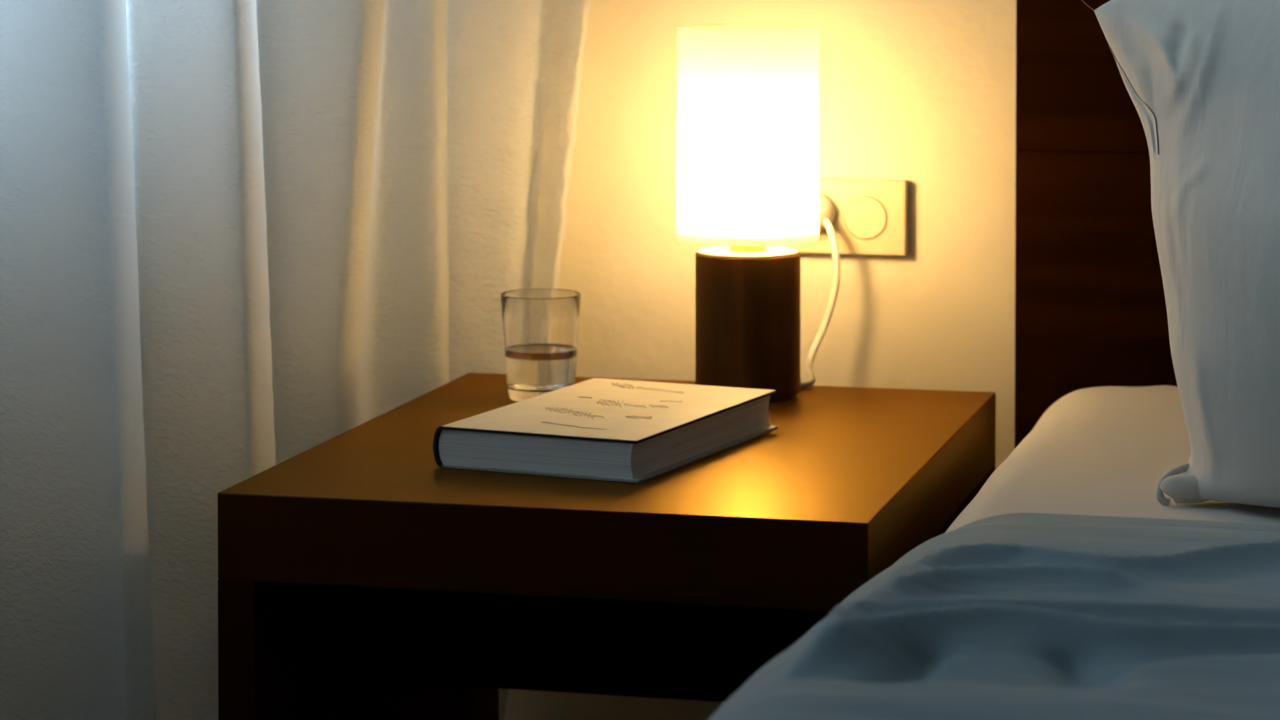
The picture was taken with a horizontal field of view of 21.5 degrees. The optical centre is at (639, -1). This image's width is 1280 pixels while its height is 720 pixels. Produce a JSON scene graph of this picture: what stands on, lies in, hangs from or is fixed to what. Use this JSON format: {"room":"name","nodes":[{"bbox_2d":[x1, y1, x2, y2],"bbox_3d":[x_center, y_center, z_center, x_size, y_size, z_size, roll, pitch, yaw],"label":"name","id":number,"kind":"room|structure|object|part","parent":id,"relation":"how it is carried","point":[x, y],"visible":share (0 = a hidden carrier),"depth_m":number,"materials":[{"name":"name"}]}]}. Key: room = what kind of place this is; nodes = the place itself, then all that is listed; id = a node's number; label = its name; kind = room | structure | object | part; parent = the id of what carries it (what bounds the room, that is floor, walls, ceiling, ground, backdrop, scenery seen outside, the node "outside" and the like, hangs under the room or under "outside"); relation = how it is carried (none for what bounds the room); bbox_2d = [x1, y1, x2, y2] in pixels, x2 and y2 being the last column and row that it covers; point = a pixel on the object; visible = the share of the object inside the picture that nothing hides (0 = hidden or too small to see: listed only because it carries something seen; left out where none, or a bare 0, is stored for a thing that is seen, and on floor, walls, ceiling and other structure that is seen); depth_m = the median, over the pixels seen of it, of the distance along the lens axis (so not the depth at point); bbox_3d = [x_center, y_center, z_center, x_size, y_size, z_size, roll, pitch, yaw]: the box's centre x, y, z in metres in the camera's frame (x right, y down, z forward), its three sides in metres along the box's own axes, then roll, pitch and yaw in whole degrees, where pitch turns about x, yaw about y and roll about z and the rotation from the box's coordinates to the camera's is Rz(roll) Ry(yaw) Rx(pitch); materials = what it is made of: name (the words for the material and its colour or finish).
{"room":"bedroom","nodes":[
{"label":"bedroom","id":0,"kind":"room"},
{"bbox_2d":[505,0,1015,719],"bbox_3d":[1.062,-0.394,3.020,3.560,2.500,0.150,1,2,14],"label":"wall","id":1,"kind":"structure","parent":0,"point":[922,93],"depth_m":3.18,"materials":[{"name":"paint"}]},
{"bbox_2d":[0,0,589,719],"bbox_3d":[-0.543,-0.033,2.314,0.322,1.804,1.992,1,2,22],"label":"curtain","id":2,"kind":"object","parent":1,"relation":"hanging from","point":[238,237],"visible":0.67,"depth_m":2.87,"materials":[{"name":"fabric"}]},
{"bbox_2d":[783,178,907,255],"bbox_3d":[0.178,0.204,3.179,0.148,0.070,0.014,1,2,14],"label":"wall socket","id":3,"kind":"object","parent":1,"relation":"attached to","point":[871,217],"visible":0.53,"depth_m":3.16,"materials":[{"name":"beige plastic"}]},
{"bbox_3d":[0.537,0.978,0.987,3.560,0.100,4.540,1,2,14],"label":"floor","id":4,"kind":"structure","parent":0,"visible":0},
{"bbox_2d":[218,373,995,719],"bbox_3d":[0.001,0.614,2.816,0.500,0.500,0.646,1,2,14],"label":"nightstand","id":5,"kind":"object","parent":4,"relation":"on","point":[361,576],"visible":0.69,"depth_m":2.62,"materials":[{"name":"brown wood"}]},
{"bbox_3d":[-0.227,0.645,2.874,0.030,0.434,0.646,1,2,14],"label":"panel","id":6,"kind":"part","parent":5,"relation":"part of","materials":[{"name":"brown wood"}]},
{"bbox_2d":[500,289,580,401],"bbox_3d":[-0.089,0.310,3.017,0.072,0.094,0.072,1,2,14],"label":"drinking glass","id":7,"kind":"object","parent":5,"relation":"on","point":[541,326],"visible":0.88,"depth_m":2.99,"materials":[{"name":"clear glass"}]},
{"bbox_2d":[433,378,777,482],"bbox_3d":[-0.024,0.349,2.760,0.179,0.033,0.285,1,2,24],"label":"book","id":8,"kind":"object","parent":5,"relation":"on","point":[630,431],"visible":1,"depth_m":2.68,"materials":[{"name":"paper"}]},
{"bbox_3d":[0.063,0.528,3.056,0.440,0.212,0.018,1,2,14],"label":"panel","id":9,"kind":"part","parent":5,"relation":"part of","materials":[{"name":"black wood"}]},
{"bbox_2d":[677,24,839,402],"bbox_3d":[0.109,0.189,3.076,0.128,0.332,0.224,1,2,14],"label":"table lamp","id":10,"kind":"object","parent":5,"relation":"on","point":[748,95],"visible":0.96,"depth_m":2.98,"materials":[{"name":"white fabric"}]},
{"bbox_2d":[730,246,765,251],"bbox_3d":[0.097,0.206,3.030,0.033,0.036,0.033,1,2,14],"label":"socket","id":11,"kind":"object","parent":10,"relation":"attached to","point":[732,248],"depth_m":3.02,"materials":[{"name":"gold metal"}]},
{"bbox_3d":[0.097,0.119,3.027,0.128,0.191,0.128,1,2,14],"label":"lamp shade","id":12,"kind":"part","parent":10,"relation":"part of","materials":[{"name":"white fabric"}]},
{"bbox_3d":[0.159,0.277,3.115,0.031,0.154,0.118,1,2,24],"label":"cord","id":13,"kind":"part","parent":10,"relation":"part of","materials":[{"name":"white plastic"}]},
{"bbox_3d":[0.229,0.649,2.759,0.030,0.434,0.646,1,2,14],"label":"panel","id":14,"kind":"part","parent":5,"relation":"part of","materials":[{"name":"brown wood"}]},
{"bbox_2d":[1015,0,1177,447],"bbox_3d":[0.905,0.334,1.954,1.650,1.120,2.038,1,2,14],"label":"headboard","id":15,"kind":"object","parent":4,"relation":"on","point":[1091,310],"visible":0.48,"depth_m":3.09,"materials":[{"name":"brown wood"}]},
{"bbox_2d":[945,385,1279,532],"bbox_3d":[0.896,0.506,1.942,1.599,0.252,1.979,1,2,14],"label":"mattress","id":16,"kind":"object","parent":15,"relation":"on","point":[1098,451],"visible":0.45,"depth_m":2.68,"materials":[{"name":"white fabric"}]},
{"bbox_2d":[709,513,1279,719],"bbox_3d":[0.780,0.540,1.598,1.636,0.385,1.362,1,2,14],"label":"duvet","id":17,"kind":"object","parent":16,"relation":"on","point":[1011,616],"visible":1,"depth_m":1.86,"materials":[{"name":"blue fabric"}]},
{"bbox_2d":[1082,0,1279,507],"bbox_3d":[0.650,0.156,2.355,0.342,0.448,0.812,-1,2,-36],"label":"pillow","id":18,"kind":"object","parent":16,"relation":"on","point":[1201,78],"visible":1,"depth_m":2.45,"materials":[{"name":"white fabric"}]}
]}

